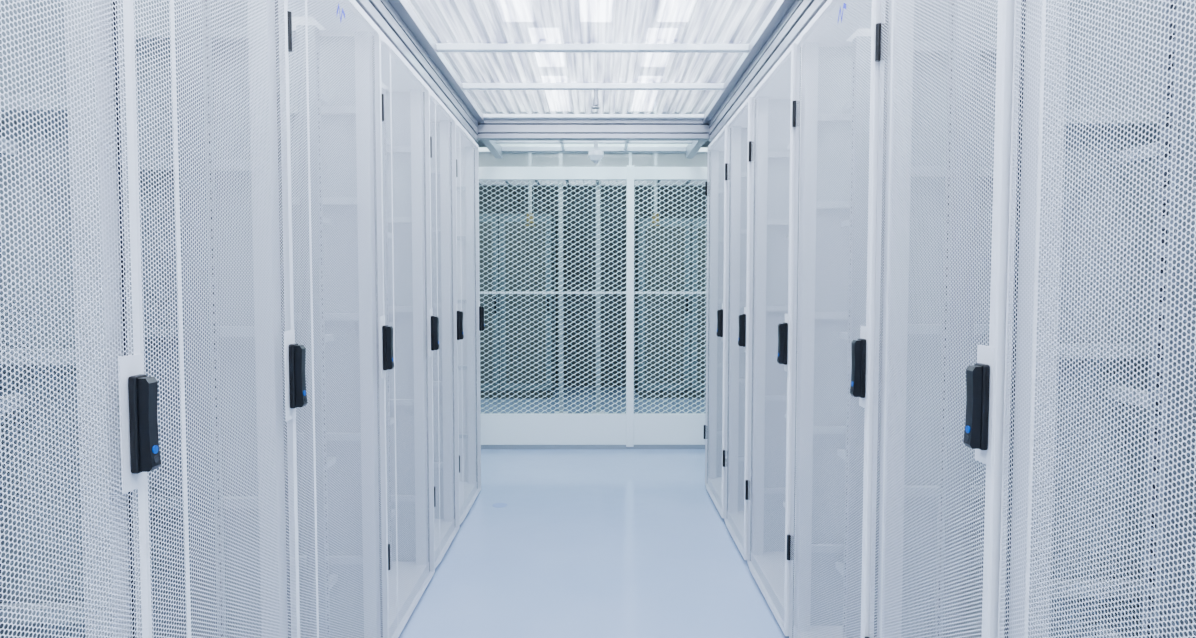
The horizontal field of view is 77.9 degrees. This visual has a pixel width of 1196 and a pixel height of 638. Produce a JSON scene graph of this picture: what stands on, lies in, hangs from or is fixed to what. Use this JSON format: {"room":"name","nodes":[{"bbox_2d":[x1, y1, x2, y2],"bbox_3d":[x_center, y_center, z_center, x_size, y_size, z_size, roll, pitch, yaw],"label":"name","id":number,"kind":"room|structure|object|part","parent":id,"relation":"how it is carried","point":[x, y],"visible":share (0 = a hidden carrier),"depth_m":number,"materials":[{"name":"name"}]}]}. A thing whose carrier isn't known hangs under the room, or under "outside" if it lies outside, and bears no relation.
{"room":"server room","nodes":[
{"label":"server room","id":0,"kind":"room"},
{"bbox_2d":[288,0,870,146],"bbox_3d":[-0.010,-1.978,3.608,5.400,0.100,12.000,0,3,0],"label":"ceiling","id":1,"kind":"structure","parent":0,"point":[741,20],"depth_m":5.68,"materials":[{"name":"white paint"}]},
{"bbox_2d":[494,0,537,21],"bbox_3d":[-0.509,-1.887,3.336,0.240,0.055,2.990,0,3,0],"label":"ceiling light","id":2,"kind":"object","parent":1,"relation":"attached to","point":[519,10],"depth_m":4.61,"materials":[{"name":"white plastic"}]},
{"bbox_2d":[525,95,534,226],"bbox_3d":[-0.639,-1.479,6.934,0.100,1.220,0.100,0,3,0],"label":"pipe","id":3,"kind":"object","parent":1,"relation":"hanging from","point":[531,217],"visible":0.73,"depth_m":6.93,"materials":[{"name":"grey metal"}]},
{"bbox_2d":[526,21,566,66],"bbox_3d":[-0.365,-1.987,5.384,0.240,0.055,0.890,0,3,0],"label":"ceiling light","id":4,"kind":"object","parent":1,"relation":"attached to","point":[552,30],"depth_m":5.17,"materials":[{"name":"white plastic"}]},
{"bbox_2d":[539,70,572,110],"bbox_3d":[-0.368,-2.051,6.707,0.240,0.055,1.240,0,3,0],"label":"ceiling light","id":5,"kind":"object","parent":1,"relation":"attached to","point":[556,100],"depth_m":6.63,"materials":[{"name":"white plastic"}]},
{"bbox_2d":[479,180,706,185],"bbox_3d":[-0.005,-1.738,7.407,4.830,0.750,0.365,0,3,0],"label":"cable tray","id":6,"kind":"object","parent":1,"relation":"hanging from","point":[496,182],"visible":0.18,"depth_m":7.59,"materials":[{"name":"silver metal"}]},
{"bbox_2d":[576,0,615,21],"bbox_3d":[-0.009,-1.887,3.337,0.240,0.055,2.990,0,3,0],"label":"ceiling light","id":7,"kind":"object","parent":1,"relation":"attached to","point":[595,10],"depth_m":4.61,"materials":[{"name":"white plastic"}]},
{"bbox_2d":[629,70,664,110],"bbox_3d":[0.432,-2.052,6.709,0.240,0.055,1.240,0,3,0],"label":"ceiling light","id":8,"kind":"object","parent":1,"relation":"attached to","point":[639,98],"depth_m":6.63,"materials":[{"name":"white plastic"}]},
{"bbox_2d":[650,98,660,226],"bbox_3d":[0.541,-1.479,6.938,0.100,1.220,0.100,0,3,0],"label":"pipe","id":9,"kind":"object","parent":1,"relation":"hanging from","point":[656,107],"visible":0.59,"depth_m":6.93,"materials":[{"name":"grey metal"}]},
{"bbox_2d":[638,21,680,66],"bbox_3d":[0.435,-1.987,5.386,0.240,0.055,0.890,0,3,0],"label":"ceiling light","id":10,"kind":"object","parent":1,"relation":"attached to","point":[667,35],"depth_m":5.16,"materials":[{"name":"white plastic"}]},
{"bbox_2d":[654,0,697,21],"bbox_3d":[0.491,-1.887,3.338,0.240,0.055,2.990,0,3,0],"label":"ceiling light","id":11,"kind":"object","parent":1,"relation":"attached to","point":[667,10],"depth_m":4.63,"materials":[{"name":"white plastic"}]},
{"bbox_2d":[478,146,706,386],"bbox_3d":[-0.026,-0.669,9.629,5.200,3.100,0.100,0,3,0],"label":"wall","id":12,"kind":"structure","parent":0,"point":[484,189],"depth_m":9.57,"materials":[{"name":"paint"}]},
{"bbox_2d":[398,387,788,637],"bbox_3d":[-0.010,1.218,3.764,5.400,0.100,12.000,0,3,0],"label":"floor","id":13,"kind":"structure","parent":0,"point":[585,543],"depth_m":3.67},
{"bbox_2d":[0,0,160,637],"bbox_3d":[-1.248,0.188,0.817,1.082,2.245,0.798,0,3,0],"label":"rack","id":14,"kind":"object","parent":13,"relation":"on","point":[118,440],"visible":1,"depth_m":1.14,"materials":[{"name":"grey metal"}]},
{"bbox_3d":[-0.735,0.168,1.185,0.014,0.156,0.032,0,3,0],"label":"handle dish","id":15,"kind":"part","parent":14,"relation":"part of","materials":[{"name":"black plastic"}]},
{"bbox_3d":[-0.718,0.168,1.186,0.020,0.149,0.024,0,3,0],"label":"handle lever","id":16,"kind":"part","parent":14,"relation":"part of","materials":[{"name":"black plastic"}]},
{"bbox_2d":[0,0,307,637],"bbox_3d":[-1.250,0.154,1.521,1.082,2.245,0.608,0,3,0],"label":"rack","id":17,"kind":"object","parent":13,"relation":"on","point":[280,379],"visible":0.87,"depth_m":1.46,"materials":[{"name":"grey metal"}]},
{"bbox_3d":[-0.759,0.157,1.522,0.032,2.191,0.608,0,3,0],"label":"door","id":18,"kind":"part","parent":17,"relation":"part of","materials":[{"name":"silver metal"}]},
{"bbox_3d":[-0.736,0.138,1.794,0.014,0.156,0.032,0,3,0],"label":"handle dish","id":19,"kind":"part","parent":17,"relation":"part of","materials":[{"name":"black plastic"}]},
{"bbox_3d":[-0.720,0.138,1.795,0.020,0.149,0.024,0,3,0],"label":"handle lever","id":20,"kind":"part","parent":17,"relation":"part of","materials":[{"name":"black plastic"}]},
{"bbox_2d":[133,0,393,637],"bbox_3d":[-1.252,0.120,2.215,1.082,2.245,0.778,0,3,0],"label":"rack","id":21,"kind":"object","parent":13,"relation":"on","point":[329,18],"visible":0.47,"depth_m":2.05,"materials":[{"name":"grey metal"}]},
{"bbox_3d":[-0.761,0.123,2.216,0.032,2.191,0.778,0,3,0],"label":"door","id":22,"kind":"part","parent":21,"relation":"part of","materials":[{"name":"silver metal"}]},
{"bbox_3d":[-0.738,0.100,2.573,0.014,0.156,0.032,0,3,0],"label":"handle dish","id":23,"kind":"part","parent":21,"relation":"part of","materials":[{"name":"black plastic"}]},
{"bbox_3d":[-0.722,0.100,2.574,0.020,0.149,0.024,0,3,0],"label":"handle lever","id":24,"kind":"part","parent":21,"relation":"part of","materials":[{"name":"black plastic"}]},
{"bbox_2d":[288,23,439,637],"bbox_3d":[-1.254,0.083,2.979,1.082,2.245,0.748,0,3,0],"label":"rack","id":25,"kind":"object","parent":13,"relation":"on","point":[407,581],"visible":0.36,"depth_m":2.75,"materials":[{"name":"grey metal"}]},
{"bbox_3d":[-0.763,0.086,2.980,0.032,2.191,0.748,0,3,0],"label":"door","id":26,"kind":"part","parent":25,"relation":"part of","materials":[{"name":"silver metal"}]},
{"bbox_3d":[-0.741,0.063,3.322,0.014,0.156,0.032,0,3,0],"label":"handle dish","id":27,"kind":"part","parent":25,"relation":"part of","materials":[{"name":"black plastic"}]},
{"bbox_3d":[-0.724,0.064,3.323,0.020,0.149,0.024,0,3,0],"label":"handle lever","id":28,"kind":"part","parent":25,"relation":"part of","materials":[{"name":"black plastic"}]},
{"bbox_2d":[386,84,463,567],"bbox_3d":[-1.256,0.049,3.661,1.082,2.245,0.614,0,3,0],"label":"rack","id":29,"kind":"object","parent":13,"relation":"on","point":[445,530],"visible":0.25,"depth_m":3.52,"materials":[{"name":"grey metal"}]},
{"bbox_3d":[-0.765,0.052,3.662,0.032,2.191,0.614,0,3,0],"label":"door","id":30,"kind":"part","parent":29,"relation":"part of","materials":[{"name":"silver metal"}]},
{"bbox_3d":[-0.742,0.033,3.936,0.014,0.156,0.032,0,3,0],"label":"handle dish","id":31,"kind":"part","parent":29,"relation":"part of","materials":[{"name":"black plastic"}]},
{"bbox_3d":[-0.725,0.034,3.937,0.020,0.149,0.024,0,3,0],"label":"handle lever","id":32,"kind":"part","parent":29,"relation":"part of","materials":[{"name":"black plastic"}]},
{"bbox_2d":[430,114,484,523],"bbox_3d":[-1.258,0.016,4.345,1.082,2.245,0.754,0,3,0],"label":"rack","id":33,"kind":"object","parent":13,"relation":"on","point":[469,490],"visible":0.22,"depth_m":4.36,"materials":[{"name":"grey metal"}]},
{"bbox_3d":[-0.766,0.019,4.346,0.032,2.191,0.754,0,3,0],"label":"door","id":34,"kind":"part","parent":33,"relation":"part of","materials":[{"name":"silver metal"}]},
{"bbox_3d":[-0.744,-0.003,4.690,0.014,0.156,0.032,0,3,0],"label":"handle dish","id":35,"kind":"part","parent":33,"relation":"part of","materials":[{"name":"black plastic"}]},
{"bbox_3d":[-0.727,-0.003,4.691,0.020,0.149,0.024,0,3,0],"label":"handle lever","id":36,"kind":"part","parent":33,"relation":"part of","materials":[{"name":"black plastic"}]},
{"bbox_2d":[456,148,475,481],"bbox_3d":[-1.278,-0.003,4.737,1.003,2.245,0.023,0,3,0],"label":"end panel","id":37,"kind":"object","parent":13,"relation":"on","point":[458,151],"visible":0.12,"depth_m":4.72,"materials":[{"name":"white metal"}]},
{"bbox_2d":[479,214,500,397],"bbox_3d":[-1.444,-0.165,9.026,0.600,2.150,0.945,0,3,0],"label":"tall cabinet","id":38,"kind":"object","parent":13,"relation":"on","point":[489,319],"visible":0.37,"depth_m":8.58,"materials":[{"name":"grey metal"}]},
{"bbox_2d":[500,214,555,397],"bbox_3d":[-0.839,-0.165,9.028,0.600,2.150,0.945,0,3,0],"label":"tall cabinet","id":39,"kind":"object","parent":13,"relation":"on","point":[505,216],"visible":0.75,"depth_m":8.58,"materials":[{"name":"grey metal"}]},
{"bbox_2d":[554,111,567,413],"bbox_3d":[-0.381,-0.570,7.580,0.140,3.100,0.140,0,3,0],"label":"vertical post","id":40,"kind":"object","parent":13,"relation":"on","point":[560,190],"visible":0.52,"depth_m":7.57,"materials":[{"name":"grey metal"}]},
{"bbox_2d":[478,147,707,448],"bbox_3d":[-0.014,-0.156,5.979,5.165,2.430,0.060,0,3,0],"label":"frame","id":41,"kind":"structure","parent":13,"relation":"on","point":[628,430],"depth_m":6.00,"materials":[{"name":"white metal"}]},
{"bbox_2d":[479,180,706,413],"bbox_3d":[0.125,-0.162,5.972,4.778,1.897,0.009,0,3,0],"label":"mesh screen","id":42,"kind":"object","parent":41,"relation":"attached to","point":[515,180],"visible":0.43,"depth_m":5.97,"materials":[{"name":"silver metal"}]},
{"bbox_2d":[479,152,706,166],"bbox_3d":[-0.016,-1.275,5.925,5.160,0.120,0.001,0,3,0],"label":"glazing","id":43,"kind":"object","parent":41,"relation":"attached to","point":[486,159],"visible":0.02,"depth_m":5.92,"materials":[{"name":"clear glass"}]},
{"bbox_2d":[591,110,604,412],"bbox_3d":[-0.001,-0.570,7.581,0.140,3.100,0.140,0,3,0],"label":"vertical post","id":44,"kind":"object","parent":13,"relation":"on","point":[597,111],"visible":0.44,"depth_m":7.58,"materials":[{"name":"grey metal"}]},
{"bbox_2d":[635,218,690,397],"bbox_3d":[0.776,-0.140,9.034,0.600,2.100,0.945,0,3,0],"label":"tall cabinet","id":45,"kind":"object","parent":13,"relation":"on","point":[645,222],"visible":0.73,"depth_m":8.59,"materials":[{"name":"grey metal"}]},
{"bbox_2d":[690,218,706,397],"bbox_3d":[1.381,-0.140,9.035,0.600,2.100,0.945,0,3,0],"label":"tall cabinet","id":46,"kind":"object","parent":13,"relation":"on","point":[695,222],"visible":0.09,"depth_m":8.59,"materials":[{"name":"grey metal"}]},
{"bbox_2d":[708,165,710,455],"bbox_3d":[1.223,-0.009,4.864,1.003,2.245,0.023,0,3,0],"label":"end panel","id":47,"kind":"object","parent":13,"relation":"on","point":[710,165],"visible":0.09,"depth_m":4.85,"materials":[{"name":"white metal"}]},
{"bbox_2d":[704,121,730,517],"bbox_3d":[1.205,0.009,4.482,1.082,2.245,0.734,0,3,0],"label":"rack","id":48,"kind":"object","parent":13,"relation":"on","point":[716,192],"visible":0.15,"depth_m":4.61,"materials":[{"name":"grey metal"}]},
{"bbox_3d":[0.675,0.024,4.145,0.020,0.149,0.024,0,3,0],"label":"handle lever","id":49,"kind":"part","parent":48,"relation":"part of","materials":[{"name":"black plastic"}]},
{"bbox_3d":[0.691,0.023,4.146,0.014,0.156,0.032,0,3,0],"label":"handle dish","id":50,"kind":"part","parent":48,"relation":"part of","materials":[{"name":"black plastic"}]},
{"bbox_2d":[723,91,755,559],"bbox_3d":[1.207,0.043,3.800,1.082,2.245,0.628,0,3,0],"label":"rack","id":51,"kind":"object","parent":13,"relation":"on","point":[738,166],"visible":0.21,"depth_m":3.94,"materials":[{"name":"grey metal"}]},
{"bbox_3d":[0.676,0.054,3.516,0.020,0.149,0.024,0,3,0],"label":"handle lever","id":52,"kind":"part","parent":51,"relation":"part of","materials":[{"name":"black plastic"}]},
{"bbox_3d":[0.693,0.054,3.517,0.014,0.156,0.032,0,3,0],"label":"handle dish","id":53,"kind":"part","parent":51,"relation":"part of","materials":[{"name":"black plastic"}]},
{"bbox_2d":[745,34,801,635],"bbox_3d":[1.209,0.076,3.103,1.082,2.245,0.764,0,3,0],"label":"rack","id":54,"kind":"object","parent":13,"relation":"on","point":[773,138],"visible":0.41,"depth_m":3.26,"materials":[{"name":"grey metal"}]},
{"bbox_3d":[0.678,0.092,2.752,0.020,0.149,0.024,0,3,0],"label":"handle lever","id":55,"kind":"part","parent":54,"relation":"part of","materials":[{"name":"black plastic"}]},
{"bbox_3d":[0.695,0.091,2.753,0.014,0.156,0.032,0,3,0],"label":"handle dish","id":56,"kind":"part","parent":54,"relation":"part of","materials":[{"name":"black plastic"}]},
{"bbox_2d":[787,0,888,637],"bbox_3d":[1.211,0.115,2.324,1.082,2.245,0.794,0,3,0],"label":"rack","id":57,"kind":"object","parent":13,"relation":"on","point":[838,73],"visible":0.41,"depth_m":2.52,"materials":[{"name":"grey metal"}]},
{"bbox_3d":[0.680,0.130,1.958,0.020,0.149,0.024,0,3,0],"label":"handle lever","id":58,"kind":"part","parent":57,"relation":"part of","materials":[{"name":"black plastic"}]},
{"bbox_3d":[0.697,0.130,1.958,0.014,0.156,0.032,0,3,0],"label":"handle dish","id":59,"kind":"part","parent":57,"relation":"part of","materials":[{"name":"black plastic"}]},
{"bbox_2d":[865,0,1025,637],"bbox_3d":[1.213,0.149,1.623,1.082,2.245,0.608,0,3,0],"label":"rack","id":60,"kind":"object","parent":13,"relation":"on","point":[945,103],"visible":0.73,"depth_m":1.81,"materials":[{"name":"grey metal"}]},
{"bbox_3d":[0.682,0.160,1.348,0.020,0.149,0.024,0,3,0],"label":"handle lever","id":61,"kind":"part","parent":60,"relation":"part of","materials":[{"name":"black plastic"}]},
{"bbox_3d":[0.699,0.160,1.349,0.014,0.156,0.032,0,3,0],"label":"handle dish","id":62,"kind":"part","parent":60,"relation":"part of","materials":[{"name":"black plastic"}]},
{"bbox_2d":[998,0,1195,637],"bbox_3d":[1.215,0.183,0.916,1.082,2.245,0.804,0,3,0],"label":"rack","id":63,"kind":"object","parent":13,"relation":"on","point":[1099,541],"visible":1,"depth_m":1.20,"materials":[{"name":"grey metal"}]},
{"bbox_3d":[-1.246,0.228,0.002,1.082,2.245,0.828,0,3,0],"label":"rack","id":64,"kind":"object","parent":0,"visible":0},
{"bbox_2d":[355,0,826,141],"bbox_3d":[-0.021,-1.090,2.119,1.700,0.179,5.340,0,3,0],"label":"rail","id":65,"kind":"object","parent":64,"relation":"on","point":[396,19],"visible":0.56,"depth_m":3.23,"materials":[{"name":"grey metal"}]},
{"bbox_2d":[477,119,709,140],"bbox_3d":[-0.028,-1.241,4.823,1.690,0.140,0.084,0,3,0],"label":"beam","id":66,"kind":"structure","parent":65,"relation":"attached to","point":[490,129],"depth_m":4.79,"materials":[{"name":"silver metal"}]},
{"bbox_2d":[436,44,748,118],"bbox_3d":[-0.021,-1.169,2.083,1.430,0.028,5.395,0,3,0],"label":"bar","id":67,"kind":"object","parent":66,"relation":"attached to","point":[563,48],"visible":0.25,"depth_m":4.00,"materials":[{"name":"white metal"}]},
{"bbox_2d":[592,89,599,108],"bbox_3d":[-0.011,-1.215,4.026,0.044,0.135,0.044,0,3,0],"label":"sprinkler head","id":68,"kind":"object","parent":67,"relation":"attached to","point":[595,100],"visible":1,"depth_m":4.02},
{"bbox_2d":[431,0,773,113],"bbox_3d":[-0.024,-1.200,2.113,1.444,0.019,5.377,0,3,0],"label":"sheet","id":69,"kind":"object","parent":67,"relation":"on","point":[499,36],"visible":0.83,"depth_m":3.35,"materials":[{"name":"white plastic"}]},
{"bbox_2d":[482,141,705,158],"bbox_3d":[-0.030,-1.299,5.393,1.570,0.090,1.060,0,3,0],"label":"roof","id":70,"kind":"structure","parent":66,"relation":"attached to","point":[496,148],"depth_m":5.82,"materials":[{"name":"silver metal"}]},
{"bbox_3d":[-0.030,-1.344,5.391,1.570,0.001,1.060,0,3,0],"label":"roof panel","id":71,"kind":"part","parent":70,"relation":"part of","materials":[{"name":"white metal"}]},
{"bbox_2d":[588,141,603,163],"bbox_3d":[-0.014,-1.219,5.247,0.110,0.235,0.110,0,3,0],"label":"dome security camera","id":72,"kind":"object","parent":70,"relation":"attached to","point":[595,155],"visible":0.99,"depth_m":5.22,"materials":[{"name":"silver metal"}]}
]}

